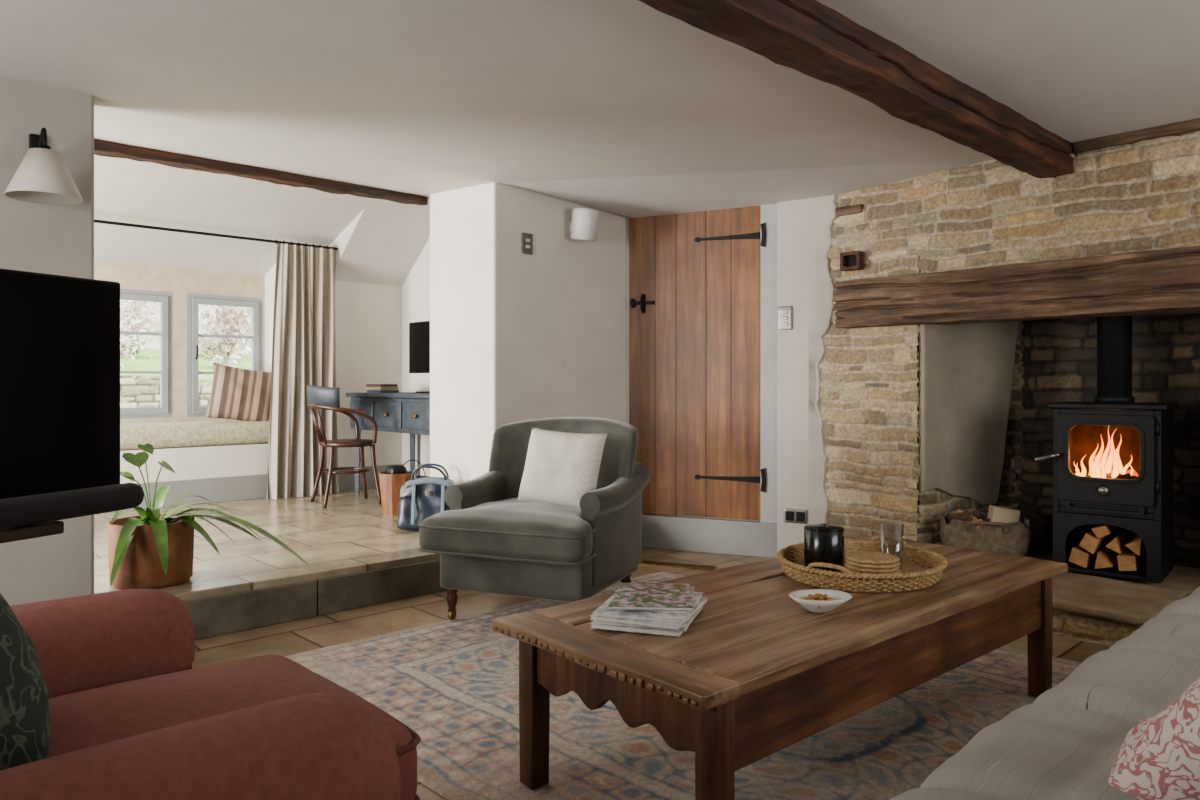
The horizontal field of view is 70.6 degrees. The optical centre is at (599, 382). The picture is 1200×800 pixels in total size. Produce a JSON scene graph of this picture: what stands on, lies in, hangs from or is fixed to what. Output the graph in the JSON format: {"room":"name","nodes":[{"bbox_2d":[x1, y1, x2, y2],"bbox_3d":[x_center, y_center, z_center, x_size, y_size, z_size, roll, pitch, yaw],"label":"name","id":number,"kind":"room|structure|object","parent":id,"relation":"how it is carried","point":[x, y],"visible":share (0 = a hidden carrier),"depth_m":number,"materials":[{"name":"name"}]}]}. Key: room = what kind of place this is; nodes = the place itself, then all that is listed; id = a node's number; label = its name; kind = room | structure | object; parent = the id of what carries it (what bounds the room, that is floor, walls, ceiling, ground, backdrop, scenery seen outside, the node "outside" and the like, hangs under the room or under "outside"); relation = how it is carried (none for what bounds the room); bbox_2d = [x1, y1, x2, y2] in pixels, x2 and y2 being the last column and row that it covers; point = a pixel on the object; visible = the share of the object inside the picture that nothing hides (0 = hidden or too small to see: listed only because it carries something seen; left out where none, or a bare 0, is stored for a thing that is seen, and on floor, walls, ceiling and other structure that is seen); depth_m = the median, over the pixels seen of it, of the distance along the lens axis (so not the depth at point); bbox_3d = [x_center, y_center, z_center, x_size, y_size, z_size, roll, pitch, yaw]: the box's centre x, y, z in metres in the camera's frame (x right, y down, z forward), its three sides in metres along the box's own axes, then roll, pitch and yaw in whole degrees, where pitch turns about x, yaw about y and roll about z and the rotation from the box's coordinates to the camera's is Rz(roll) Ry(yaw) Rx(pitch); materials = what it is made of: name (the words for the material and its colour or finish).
{"room":"traditional dwelling","nodes":[
{"label":"traditional dwelling","id":0,"kind":"room"},
{"bbox_2d":[0,76,93,605],"bbox_3d":[-3.174,-0.070,2.712,2.700,2.400,0.200,0,0,-43],"label":"wall","id":1,"kind":"structure","parent":0,"point":[34,237],"depth_m":3.45,"materials":[{"name":"paint"}]},
{"bbox_2d":[4,128,83,204],"bbox_3d":[-2.159,-0.859,3.301,0.260,0.282,0.268,0,0,-1],"label":"lamp","id":2,"kind":"object","parent":1,"relation":"attached to","point":[43,176],"visible":1,"depth_m":3.25,"materials":[{"name":"white fabric"}]},
{"bbox_2d":[39,145,50,148],"bbox_3d":[-2.159,-0.865,3.297,0.040,0.110,0.040,0,0,-43],"label":"socket","id":3,"kind":"object","parent":2,"relation":"attached to","point":[40,146],"depth_m":3.28,"materials":[{"name":"black metal"}]},
{"bbox_2d":[94,488,439,601],"bbox_3d":[-3.089,1.050,4.955,5.900,0.260,3.550,0,0,-43],"label":"floor","id":4,"kind":"structure","parent":0,"point":[353,534],"depth_m":4.80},
{"bbox_2d":[107,443,309,589],"bbox_3d":[-1.797,0.600,3.920,0.865,0.640,0.549,0,0,-21],"label":"potted plant","id":5,"kind":"object","parent":4,"relation":"on","point":[151,549],"visible":0.98,"depth_m":3.81,"materials":[{"name":"green plant"}]},
{"bbox_2d":[306,385,381,508],"bbox_3d":[-1.973,0.469,6.480,0.514,0.909,0.573,0,0,-31],"label":"desk chair","id":6,"kind":"object","parent":4,"relation":"on","point":[318,397],"visible":1,"depth_m":6.34,"materials":[{"name":"brown wood"}]},
{"bbox_2d":[346,392,429,493],"bbox_3d":[-1.417,0.500,6.771,0.675,0.840,1.350,0,0,-43],"label":"desk","id":7,"kind":"object","parent":4,"relation":"on","point":[401,412],"visible":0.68,"depth_m":6.55,"materials":[{"name":"blue paint"}]},
{"bbox_2d":[367,390,398,392],"bbox_3d":[-1.793,0.068,7.008,0.172,0.022,0.240,0,0,-41],"label":"book","id":8,"kind":"object","parent":7,"relation":"on","point":[368,391],"visible":0.95,"depth_m":6.92,"materials":[{"name":"paper"}]},
{"bbox_2d":[366,387,397,389],"bbox_3d":[-1.800,0.044,7.015,0.220,0.022,0.172,0,0,44],"label":"book","id":9,"kind":"object","parent":8,"relation":"on","point":[367,388],"visible":0.96,"depth_m":6.94,"materials":[{"name":"paper"}]},
{"bbox_2d":[366,384,396,386],"bbox_3d":[-1.807,0.020,7.022,0.200,0.022,0.172,0,0,39],"label":"book","id":10,"kind":"object","parent":9,"relation":"on","point":[367,385],"visible":1,"depth_m":6.95,"materials":[{"name":"paper"}]},
{"bbox_2d":[409,321,429,392],"bbox_3d":[-1.347,-0.210,6.796,0.160,0.579,0.660,0,0,-43],"label":"monitor","id":11,"kind":"object","parent":7,"relation":"on","point":[419,332],"visible":0.47,"depth_m":6.90,"materials":[{"name":"black plastic"}]},
{"bbox_2d":[378,465,411,515],"bbox_3d":[-1.436,0.750,5.971,0.231,0.340,0.231,0,0,24],"label":"basket","id":12,"kind":"object","parent":4,"relation":"on","point":[391,481],"visible":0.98,"depth_m":5.88,"materials":[{"name":"brown wood"}]},
{"bbox_2d":[402,459,425,477],"bbox_3d":[-1.416,0.748,6.388,0.250,0.344,0.250,0,0,-43],"label":"bucket","id":13,"kind":"object","parent":4,"relation":"on","point":[418,476],"visible":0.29,"depth_m":6.43,"materials":[{"name":"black metal"}]},
{"bbox_2d":[396,463,454,529],"bbox_3d":[-1.061,0.714,5.289,0.409,0.410,0.173,0,0,0],"label":"handbag","id":14,"kind":"object","parent":4,"relation":"on","point":[420,498],"visible":0.7,"depth_m":5.24,"materials":[{"name":"blue leather"}]},
{"bbox_2d":[184,559,445,639],"bbox_3d":[-2.228,1.042,3.312,4.900,0.175,0.026,0,0,-43],"label":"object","id":15,"kind":"structure","parent":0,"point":[252,609],"depth_m":4.07,"materials":[{"name":"stone"}]},
{"bbox_2d":[265,242,401,466],"bbox_3d":[-2.338,-0.070,7.621,1.150,2.200,0.700,0,0,-43],"label":"wall","id":16,"kind":"structure","parent":0,"point":[368,317],"depth_m":7.40,"materials":[{"name":"paint"}]},
{"bbox_2d":[94,261,264,423],"bbox_3d":[-4.617,-0.070,5.920,5.000,2.200,0.150,0,0,-43],"label":"wall window","id":17,"kind":"structure","parent":16,"relation":"in","point":[179,281],"depth_m":6.93,"materials":[{"name":"paint"}]},
{"bbox_2d":[120,288,172,418],"bbox_3d":[-3.701,-0.230,6.698,0.600,1.020,0.134,0,0,-43],"label":"window","id":18,"kind":"structure","parent":17,"relation":"attached to","point":[165,410],"depth_m":6.83,"materials":[{"name":"paint"}]},
{"bbox_2d":[187,293,261,416],"bbox_3d":[-3.177,-0.230,7.192,0.620,1.020,0.134,0,0,-43],"label":"window","id":19,"kind":"structure","parent":17,"relation":"attached to","point":[193,300],"depth_m":7.04,"materials":[{"name":"paint"}]},
{"bbox_2d":[120,443,267,483],"bbox_3d":[-3.691,0.705,6.271,2.630,0.430,0.590,0,0,-43],"label":"window seat base","id":20,"kind":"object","parent":16,"relation":"attached to","point":[201,462],"depth_m":6.47,"materials":[{"name":"paint"}]},
{"bbox_2d":[120,420,268,449],"bbox_3d":[-3.647,0.398,6.305,2.500,0.180,0.600,0,0,-43],"label":"seat cushion","id":21,"kind":"object","parent":20,"relation":"on","point":[231,432],"visible":0.44,"depth_m":6.46,"materials":[{"name":"fabric"}]},
{"bbox_2d":[205,362,270,420],"bbox_3d":[-2.922,0.095,6.952,0.582,0.528,0.244,0,0,-26],"label":"pillow","id":22,"kind":"object","parent":21,"relation":"on","point":[241,394],"visible":0.89,"depth_m":6.87,"materials":[{"name":"fabric"}]},
{"bbox_2d":[94,219,337,249],"bbox_3d":[-3.497,-1.120,5.940,3.658,0.030,0.158,0,0,-43],"label":"curtain rod","id":23,"kind":"object","parent":16,"relation":"attached to","point":[95,220],"visible":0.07,"depth_m":6.35,"materials":[{"name":"black metal"}]},
{"bbox_2d":[267,239,338,499],"bbox_3d":[-2.396,-0.113,6.851,0.590,2.056,0.107,0,0,-43],"label":"curtain","id":24,"kind":"object","parent":23,"relation":"hanging from","point":[304,332],"visible":0.92,"depth_m":6.82,"materials":[{"name":"fabric"}]},
{"bbox_2d":[107,464,402,512],"bbox_3d":[-3.108,0.825,6.397,3.650,0.190,0.025,0,0,-43],"label":"baseboard","id":25,"kind":"structure","parent":16,"relation":"attached to","point":[233,488],"depth_m":6.56,"materials":[{"name":"grey paint"}]},
{"bbox_2d":[402,237,429,476],"bbox_3d":[-1.134,-0.220,7.072,0.150,2.500,2.050,0,0,-43],"label":"wall","id":26,"kind":"structure","parent":0,"point":[416,287],"depth_m":7.48,"materials":[{"name":"paint"}]},
{"bbox_2d":[430,183,625,482],"bbox_3d":[-0.436,-0.095,5.821,1.250,2.450,0.730,0,0,-43],"label":"wall pillar","id":27,"kind":"structure","parent":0,"point":[516,336],"depth_m":5.41,"materials":[{"name":"paint"}]},
{"bbox_2d":[522,232,532,254],"bbox_3d":[-0.452,-0.870,5.292,0.085,0.130,0.016,0,0,-43],"label":"wall switch","id":28,"kind":"object","parent":27,"relation":"attached to","point":[527,239],"visible":1,"depth_m":5.29,"materials":[{"name":"metal"}]},
{"bbox_2d":[570,208,598,241],"bbox_3d":[-0.107,-1.020,5.479,0.176,0.217,0.218,0,0,-43],"label":"wall speaker","id":29,"kind":"object","parent":27,"relation":"attached to","point":[584,222],"visible":1,"depth_m":5.40,"materials":[{"name":"white plastic"}]},
{"bbox_2d":[0,0,1199,285],"bbox_3d":[-0.570,-1.110,3.448,7.700,0.560,9.200,0,0,-43],"label":"ceiling","id":30,"kind":"structure","parent":0,"point":[628,108],"depth_m":3.58,"materials":[{"name":"paint"}]},
{"bbox_2d":[94,139,428,205],"bbox_3d":[-3.011,-1.237,4.073,5.006,0.087,0.124,0,0,-43],"label":"ceiling beam","id":31,"kind":"structure","parent":30,"relation":"attached to","point":[171,159],"depth_m":4.94,"materials":[{"name":"brown wood"}]},
{"bbox_2d":[634,0,1074,178],"bbox_3d":[-0.031,-1.143,2.119,6.611,0.193,0.189,0,0,-43],"label":"ceiling beam","id":32,"kind":"structure","parent":30,"relation":"attached to","point":[811,39],"depth_m":3.00,"materials":[{"name":"brown wood"}]},
{"bbox_2d":[192,548,1110,799],"bbox_3d":[0.493,1.180,2.320,7.500,0.100,5.900,0,0,-43],"label":"floor","id":33,"kind":"structure","parent":0,"point":[317,632],"depth_m":3.97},
{"bbox_2d":[0,521,63,543],"bbox_3d":[-2.169,0.785,2.202,0.420,0.690,1.300,0,0,25],"label":"tv console","id":34,"kind":"object","parent":33,"relation":"on","point":[53,527],"visible":0.66,"depth_m":2.62,"materials":[{"name":"brown wood"}]},
{"bbox_2d":[0,268,119,498],"bbox_3d":[-2.079,0.029,2.634,0.220,0.819,1.250,0,0,25],"label":"television","id":35,"kind":"object","parent":34,"relation":"on","point":[60,335],"visible":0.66,"depth_m":2.97,"materials":[{"name":"black plastic"}]},
{"bbox_2d":[0,483,143,529],"bbox_3d":[-1.780,0.391,2.472,0.085,0.095,1.040,0,0,20],"label":"soundbar","id":36,"kind":"object","parent":34,"relation":"on","point":[19,513],"visible":1,"depth_m":2.66,"materials":[{"name":"plastic"}]},
{"bbox_2d":[0,589,420,799],"bbox_3d":[-0.930,0.685,1.446,1.104,0.890,1.206,0,0,-43],"label":"armchair","id":37,"kind":"object","parent":33,"relation":"on","point":[131,717],"visible":0.94,"depth_m":1.39,"materials":[{"name":"red fabric"}]},
{"bbox_2d":[0,593,49,769],"bbox_3d":[-1.030,0.455,1.366,0.213,0.361,0.402,0,0,-45],"label":"throw pillow","id":38,"kind":"object","parent":37,"relation":"on","point":[24,699],"visible":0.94,"depth_m":1.28,"materials":[{"name":"fabric"}]},
{"bbox_2d":[48,654,416,799],"bbox_3d":[-0.853,0.709,1.546,0.840,0.237,0.660,0,0,-43],"label":"seat cushion","id":39,"kind":"object","parent":37,"relation":"on","point":[97,700],"depth_m":1.65,"materials":[{"name":"red fabric"}]},
{"bbox_2d":[639,560,716,570],"bbox_3d":[0.446,1.126,5.257,0.540,0.008,0.100,0,0,23],"label":"floor vent","id":40,"kind":"object","parent":33,"relation":"in","point":[644,562],"visible":0.78,"depth_m":5.24,"materials":[{"name":"gold metal"}]},
{"bbox_2d":[284,571,1080,799],"bbox_3d":[0.458,1.122,3.159,2.450,0.013,2.850,0,0,-43],"label":"rug","id":41,"kind":"object","parent":33,"relation":"on","point":[454,683],"visible":0.27,"depth_m":2.75,"materials":[{"name":"fabric"}]},
{"bbox_2d":[419,417,650,619],"bbox_3d":[-0.279,0.651,4.175,0.881,0.930,1.008,0,0,23],"label":"armchair","id":42,"kind":"object","parent":41,"relation":"on","point":[488,540],"visible":0.91,"depth_m":3.90,"materials":[{"name":"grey fabric"}]},
{"bbox_2d":[419,497,592,562],"bbox_3d":[-0.325,0.680,4.064,0.830,0.202,0.746,0,0,23],"label":"seat cushion","id":43,"kind":"object","parent":42,"relation":"on","point":[500,528],"depth_m":3.76,"materials":[{"name":"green fabric"}]},
{"bbox_2d":[517,427,606,506],"bbox_3d":[-0.189,0.425,4.183,0.438,0.398,0.239,0,0,24],"label":"throw pillow","id":44,"kind":"object","parent":42,"relation":"on","point":[560,467],"visible":0.91,"depth_m":4.10,"materials":[{"name":"beige fabric"}]},
{"bbox_2d":[492,534,1067,799],"bbox_3d":[0.695,0.880,2.694,1.977,0.468,0.775,0,0,-41],"label":"coffee table","id":45,"kind":"object","parent":41,"relation":"on","point":[756,673],"visible":0.86,"depth_m":2.24,"materials":[{"name":"brown wood"}]},
{"bbox_2d":[590,607,702,636],"bbox_3d":[0.136,0.639,2.335,0.240,0.012,0.300,0,0,19],"label":"magazine","id":46,"kind":"object","parent":45,"relation":"on","point":[593,625],"visible":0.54,"depth_m":2.19,"materials":[{"name":"paper"}]},
{"bbox_2d":[595,608,700,631],"bbox_3d":[0.144,0.628,2.333,0.240,0.009,0.300,0,0,16],"label":"magazine","id":47,"kind":"object","parent":46,"relation":"on","point":[686,624],"visible":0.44,"depth_m":2.20,"materials":[{"name":"paper"}]},
{"bbox_2d":[590,597,706,629],"bbox_3d":[0.140,0.617,2.322,0.240,0.011,0.300,0,0,22],"label":"magazine","id":48,"kind":"object","parent":47,"relation":"on","point":[703,600],"visible":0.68,"depth_m":2.19,"materials":[{"name":"paper"}]},
{"bbox_2d":[593,592,702,622],"bbox_3d":[0.138,0.607,2.332,0.240,0.009,0.300,0,0,17],"label":"magazine","id":49,"kind":"object","parent":48,"relation":"on","point":[601,611],"visible":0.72,"depth_m":2.21,"materials":[{"name":"paper"}]},
{"bbox_2d":[607,586,694,613],"bbox_3d":[0.148,0.597,2.359,0.211,0.009,0.264,0,0,11],"label":"magazine","id":50,"kind":"object","parent":49,"relation":"on","point":[692,589],"visible":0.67,"depth_m":2.23,"materials":[{"name":"paper"}]},
{"bbox_2d":[612,582,692,609],"bbox_3d":[0.146,0.588,2.345,0.211,0.008,0.264,0,0,4],"label":"magazine","id":51,"kind":"object","parent":50,"relation":"on","point":[642,596],"visible":1,"depth_m":2.32,"materials":[{"name":"paper"}]},
{"bbox_2d":[789,589,851,612],"bbox_3d":[0.625,0.623,2.405,0.180,0.044,0.135,0,0,-8],"label":"dish","id":52,"kind":"object","parent":45,"relation":"on","point":[840,597],"visible":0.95,"depth_m":2.38,"materials":[{"name":"ceramic"}]},
{"bbox_2d":[777,536,947,592],"bbox_3d":[0.881,0.603,2.871,0.544,0.085,0.598,0,0,28],"label":"tray","id":53,"kind":"object","parent":45,"relation":"on","point":[915,574],"visible":0.74,"depth_m":2.70,"materials":[{"name":"wicker"}]},
{"bbox_2d":[804,523,843,571],"bbox_3d":[0.769,0.558,2.909,0.134,0.153,0.134,0,0,-43],"label":"storage jar","id":54,"kind":"object","parent":53,"relation":"on","point":[823,542],"visible":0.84,"depth_m":2.85,"materials":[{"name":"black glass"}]},
{"bbox_2d":[879,521,903,569],"bbox_3d":[0.999,0.557,2.906,0.080,0.155,0.080,0,0,-43],"label":"drinking glass","id":55,"kind":"object","parent":53,"relation":"on","point":[880,524],"visible":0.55,"depth_m":2.89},
{"bbox_3d":[0.895,0.628,2.790,0.171,0.013,0.169,0,0,-43],"label":"coaster","id":56,"kind":"object","parent":53,"relation":"on","visible":0},
{"bbox_2d":[847,568,900,574],"bbox_3d":[0.899,0.615,2.789,0.171,0.013,0.169,0,0,-43],"label":"coaster","id":57,"kind":"object","parent":56,"relation":"on","point":[898,571],"visible":0.14,"depth_m":2.73,"materials":[{"name":"wicker"}]},
{"bbox_2d":[845,562,898,572],"bbox_3d":[0.894,0.602,2.789,0.171,0.013,0.169,0,0,-43],"label":"coaster","id":58,"kind":"object","parent":57,"relation":"on","point":[847,565],"visible":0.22,"depth_m":2.72,"materials":[{"name":"wicker"}]},
{"bbox_2d":[846,559,900,568],"bbox_3d":[0.897,0.588,2.787,0.171,0.013,0.169,0,0,-43],"label":"coaster","id":59,"kind":"object","parent":58,"relation":"on","point":[861,565],"visible":0.28,"depth_m":2.72,"materials":[{"name":"wicker"}]},
{"bbox_2d":[845,551,899,564],"bbox_3d":[0.897,0.575,2.792,0.171,0.013,0.169,0,0,-43],"label":"coaster","id":60,"kind":"object","parent":59,"relation":"on","point":[865,557],"visible":1,"depth_m":2.76,"materials":[{"name":"wicker"}]},
{"bbox_2d":[890,586,1199,799],"bbox_3d":[1.382,0.709,1.523,3.250,0.842,1.041,0,0,-43],"label":"sofa","id":61,"kind":"object","parent":33,"relation":"on","point":[1066,744],"visible":0.91,"depth_m":1.52,"materials":[{"name":"fabric"}]},
{"bbox_2d":[1108,677,1199,799],"bbox_3d":[1.014,0.500,1.286,0.460,0.340,0.320,0,0,-37],"label":"throw pillow","id":62,"kind":"object","parent":61,"relation":"on","point":[1158,758],"visible":1,"depth_m":1.22,"materials":[{"name":"fabric"}]},
{"bbox_2d":[1052,608,1141,645],"bbox_3d":[2.097,1.062,3.735,0.029,0.135,2.000,0,0,-43],"label":"hearth base","id":63,"kind":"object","parent":33,"relation":"on","point":[1091,629],"depth_m":3.69,"materials":[{"name":"stone"}]},
{"bbox_2d":[777,195,837,552],"bbox_3d":[1.271,-0.050,5.456,0.247,2.360,0.529,0,0,-26],"label":"wall","id":64,"kind":"structure","parent":0,"point":[805,284],"depth_m":5.37,"materials":[{"name":"paint"}]},
{"bbox_2d":[626,217,628,423],"bbox_3d":[0.201,-0.050,5.907,0.025,2.360,0.035,0,0,23],"label":"door frame","id":65,"kind":"structure","parent":64,"relation":"attached to","point":[627,218],"depth_m":5.89,"materials":[{"name":"paint"}]},
{"bbox_2d":[642,513,760,521],"bbox_3d":[0.614,-0.070,5.838,1.300,2.400,0.160,0,0,23],"label":"wall door","id":66,"kind":"structure","parent":64,"relation":"in","point":[642,513],"depth_m":5.72,"materials":[{"name":"paint"}]},
{"bbox_2d":[629,206,765,519],"bbox_3d":[0.637,-0.132,5.681,0.955,2.053,0.090,0,0,23],"label":"door","id":67,"kind":"structure","parent":66,"relation":"attached to","point":[695,277],"depth_m":5.69,"materials":[{"name":"brown wood"}]},
{"bbox_2d":[642,514,776,557],"bbox_3d":[0.671,1.018,5.678,1.050,0.225,0.050,0,0,23],"label":"step","id":68,"kind":"structure","parent":66,"relation":"attached to","point":[679,533],"depth_m":5.62,"materials":[{"name":"grey paint"}]},
{"bbox_2d":[761,204,776,522],"bbox_3d":[1.105,-0.050,5.514,0.113,2.360,0.052,0,0,23],"label":"door frame","id":69,"kind":"structure","parent":64,"relation":"attached to","point":[769,211],"depth_m":5.49,"materials":[{"name":"paint"}]},
{"bbox_2d":[778,306,791,329],"bbox_3d":[1.181,-0.415,5.412,0.088,0.150,0.017,0,0,29],"label":"light switch","id":70,"kind":"object","parent":64,"relation":"attached to","point":[784,312],"visible":1,"depth_m":5.41,"materials":[{"name":"plastic"}]},
{"bbox_2d":[784,508,806,523],"bbox_3d":[1.239,0.845,5.382,0.150,0.088,0.014,0,0,29],"label":"wall socket","id":71,"kind":"object","parent":64,"relation":"attached to","point":[790,515],"visible":1,"depth_m":5.38,"materials":[{"name":"metal"}]},
{"bbox_2d":[917,336,919,541],"bbox_3d":[2.683,-0.040,4.108,0.060,2.340,3.700,0,0,-43],"label":"wall","id":72,"kind":"structure","parent":0,"point":[918,501],"depth_m":4.95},
{"bbox_2d":[917,254,1023,544],"bbox_3d":[2.225,0.180,5.051,0.848,1.900,0.048,0,0,-24],"label":"wall","id":73,"kind":"structure","parent":0,"point":[967,370],"depth_m":5.01,"materials":[{"name":"paint"}]},
{"bbox_2d":[981,509,1047,552],"bbox_3d":[2.366,0.890,5.016,0.578,0.267,0.285,0,0,-24],"label":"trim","id":74,"kind":"structure","parent":73,"relation":"attached to","point":[1038,525],"depth_m":4.97,"materials":[{"name":"stone"}]},
{"bbox_2d":[819,132,1199,540],"bbox_3d":[2.588,-0.055,4.088,0.030,2.370,3.600,0,0,-43],"label":"wall","id":75,"kind":"structure","parent":0,"point":[1142,195],"depth_m":4.84,"materials":[{"name":"stone"}]},
{"bbox_2d":[835,204,863,216],"bbox_3d":[1.535,-1.060,5.209,0.058,0.058,0.184,0,0,-43],"label":"block","id":76,"kind":"object","parent":75,"relation":"attached to","point":[852,209],"visible":1,"depth_m":5.18,"materials":[{"name":"brown wood"}]},
{"bbox_2d":[840,251,863,270],"bbox_3d":[1.529,-0.740,5.151,0.050,0.110,0.130,0,0,-43],"label":"air vent","id":77,"kind":"object","parent":75,"relation":"in","point":[853,260],"visible":1,"depth_m":5.15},
{"bbox_2d":[835,245,1199,328],"bbox_3d":[2.411,-0.476,4.306,0.328,0.302,2.595,0,0,-43],"label":"mantel beam","id":78,"kind":"structure","parent":75,"relation":"attached to","point":[1155,282],"depth_m":4.32,"materials":[{"name":"brown wood"}]},
{"bbox_2d":[1053,573,1189,624],"bbox_3d":[2.292,0.985,3.938,0.651,0.055,0.643,0,0,-43],"label":"hearth slab","id":79,"kind":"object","parent":75,"relation":"attached to","point":[1117,600],"depth_m":3.81,"materials":[{"name":"stone"}]},
{"bbox_2d":[1073,118,1199,152],"bbox_3d":[3.064,-1.188,3.578,0.090,0.075,1.951,0,0,-43],"label":"ceiling beam","id":80,"kind":"structure","parent":75,"relation":"attached to","point":[1176,129],"depth_m":4.04,"materials":[{"name":"brown wood"}]},
{"bbox_2d":[1020,312,1199,568],"bbox_3d":[3.171,0.180,4.637,0.029,1.900,1.800,0,0,-43],"label":"wall","id":81,"kind":"structure","parent":0,"point":[1059,359],"depth_m":4.78,"materials":[{"name":"brick"}]},
{"bbox_2d":[1025,548,1199,593],"bbox_3d":[2.665,1.065,4.222,1.430,0.130,2.090,0,0,-43],"label":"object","id":82,"kind":"structure","parent":0,"point":[1180,577],"depth_m":4.36,"materials":[{"name":"stone"}]},
{"bbox_2d":[1034,317,1178,582],"bbox_3d":[2.600,0.110,4.348,0.554,1.705,0.558,0,0,41],"label":"wood stove","id":83,"kind":"object","parent":82,"relation":"on","point":[1112,456],"visible":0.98,"depth_m":4.30,"materials":[{"name":"paint"}]},
{"bbox_2d":[1069,543,1099,567],"bbox_3d":[2.535,0.891,4.435,0.090,0.097,0.301,0,0,41],"label":"log","id":84,"kind":"object","parent":83,"relation":"on","point":[1079,556],"visible":0.64,"depth_m":4.33,"materials":[{"name":"brown wood"}]},
{"bbox_2d":[1079,530,1109,553],"bbox_3d":[2.570,0.813,4.403,0.089,0.100,0.304,0,0,41],"label":"log","id":85,"kind":"object","parent":84,"relation":"on","point":[1090,542],"visible":0.76,"depth_m":4.29,"materials":[{"name":"brown wood"}]},
{"bbox_2d":[1091,524,1118,538],"bbox_3d":[2.610,0.749,4.373,0.080,0.071,0.298,0,0,41],"label":"log","id":86,"kind":"object","parent":85,"relation":"on","point":[1100,530],"visible":0.64,"depth_m":4.26,"materials":[{"name":"brown wood"}]},
{"bbox_2d":[1094,547,1118,568],"bbox_3d":[2.618,0.895,4.360,0.078,0.085,0.308,0,0,41],"label":"log","id":87,"kind":"object","parent":83,"relation":"on","point":[1106,558],"visible":0.72,"depth_m":4.27,"materials":[{"name":"brown wood"}]},
{"bbox_2d":[1117,548,1145,570],"bbox_3d":[2.697,0.894,4.300,0.085,0.082,0.295,0,0,41],"label":"log","id":88,"kind":"object","parent":83,"relation":"on","point":[1127,560],"visible":0.73,"depth_m":4.20,"materials":[{"name":"brown wood"}]},
{"bbox_2d":[1105,530,1129,553],"bbox_3d":[2.652,0.809,4.341,0.066,0.080,0.291,0,0,41],"label":"log","id":89,"kind":"object","parent":88,"relation":"on","point":[1117,544],"visible":0.87,"depth_m":4.25,"materials":[{"name":"brown wood"}]},
{"bbox_2d":[1125,536,1145,555],"bbox_3d":[2.719,0.808,4.284,0.070,0.084,0.290,0,0,41],"label":"log","id":90,"kind":"object","parent":88,"relation":"on","point":[1136,545],"visible":0.66,"depth_m":4.17,"materials":[{"name":"brown wood"}]},
{"bbox_3d":[1.842,0.985,4.415,0.651,0.055,0.672,0,0,-43],"label":"trim","id":91,"kind":"structure","parent":82,"relation":"on","visible":0},
{"bbox_2d":[940,512,1030,555],"bbox_3d":[2.155,0.854,4.768,0.465,0.210,0.376,0,0,17],"label":"bag","id":92,"kind":"object","parent":91,"relation":"on","point":[1014,538],"visible":0.8,"depth_m":4.64,"materials":[{"name":"fabric"}]},
{"bbox_2d":[947,513,977,521],"bbox_3d":[2.048,0.753,4.792,0.162,0.064,0.042,0,0,15],"label":"stick","id":93,"kind":"object","parent":92,"relation":"in","point":[961,516],"visible":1,"depth_m":4.79,"materials":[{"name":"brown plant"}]},
{"bbox_2d":[949,510,980,515],"bbox_3d":[2.066,0.745,4.799,0.162,0.062,0.036,0,0,22],"label":"stick","id":94,"kind":"object","parent":92,"relation":"in","point":[977,512],"visible":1,"depth_m":4.78,"materials":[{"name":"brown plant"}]},
{"bbox_2d":[963,519,982,528],"bbox_3d":[2.083,0.776,4.738,0.040,0.049,0.162,0,0,-6],"label":"stick","id":95,"kind":"object","parent":92,"relation":"in","point":[978,526],"visible":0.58,"depth_m":4.68,"materials":[{"name":"brown wood"}]},
{"bbox_2d":[987,505,1019,522],"bbox_3d":[2.248,0.755,4.730,0.154,0.137,0.090,0,0,7],"label":"log","id":96,"kind":"object","parent":92,"relation":"in","point":[995,513],"visible":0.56,"depth_m":4.69,"materials":[{"name":"wood"}]},
{"label":"outside","id":97,"kind":"structure","parent":0,"visible":0},
{"bbox_2d":[120,350,250,375],"bbox_3d":[-5.218,-0.320,14.286,20.000,0.580,6.050,0,0,-43],"label":"ground","id":98,"kind":"structure","parent":97,"point":[143,362],"depth_m":12.85,"materials":[{"name":"green plant"}]},
{"bbox_2d":[120,300,159,357],"bbox_3d":[-7.492,-1.331,13.407,1.563,2.065,1.217,0,0,-43],"label":"shrub","id":99,"kind":"object","parent":98,"relation":"on","point":[141,308],"visible":0.2,"depth_m":13.39,"materials":[{"name":"plant"}]},
{"bbox_2d":[120,300,159,367],"bbox_3d":[-6.776,-1.009,11.334,1.563,1.770,1.217,0,0,-43],"label":"shrub","id":100,"kind":"object","parent":98,"relation":"on","point":[123,338],"visible":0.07,"depth_m":11.51,"materials":[{"name":"plant"}]},
{"bbox_2d":[123,301,250,351],"bbox_3d":[-7.636,-1.502,16.869,26.309,3.648,1.516,0,0,-43],"label":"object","id":101,"kind":"object","parent":98,"relation":"on","point":[154,346],"visible":0.02,"depth_m":15.54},
{"bbox_2d":[199,305,250,367],"bbox_3d":[-5.449,-1.033,12.555,1.563,1.849,1.174,0,0,-43],"label":"shrub","id":102,"kind":"object","parent":98,"relation":"on","point":[227,351],"visible":0.57,"depth_m":12.37,"materials":[{"name":"plant"}]},
{"bbox_2d":[201,305,250,359],"bbox_3d":[-6.165,-1.345,14.628,1.563,2.126,1.174,0,0,-43],"label":"shrub","id":103,"kind":"object","parent":98,"relation":"on","point":[241,356],"visible":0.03,"depth_m":14.51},
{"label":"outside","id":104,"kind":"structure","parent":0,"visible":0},
{"bbox_3d":[-3.398,1.005,9.439,20.000,0.450,3.200,0,0,-43],"label":"ground","id":105,"kind":"structure","parent":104,"visible":0},
{"bbox_2d":[120,375,212,407],"bbox_3d":[-4.556,0.420,10.667,14.000,1.020,0.031,0,0,-43],"label":"wall","id":106,"kind":"structure","parent":105,"relation":"on","point":[136,391],"depth_m":9.94,"materials":[{"name":"stone"}]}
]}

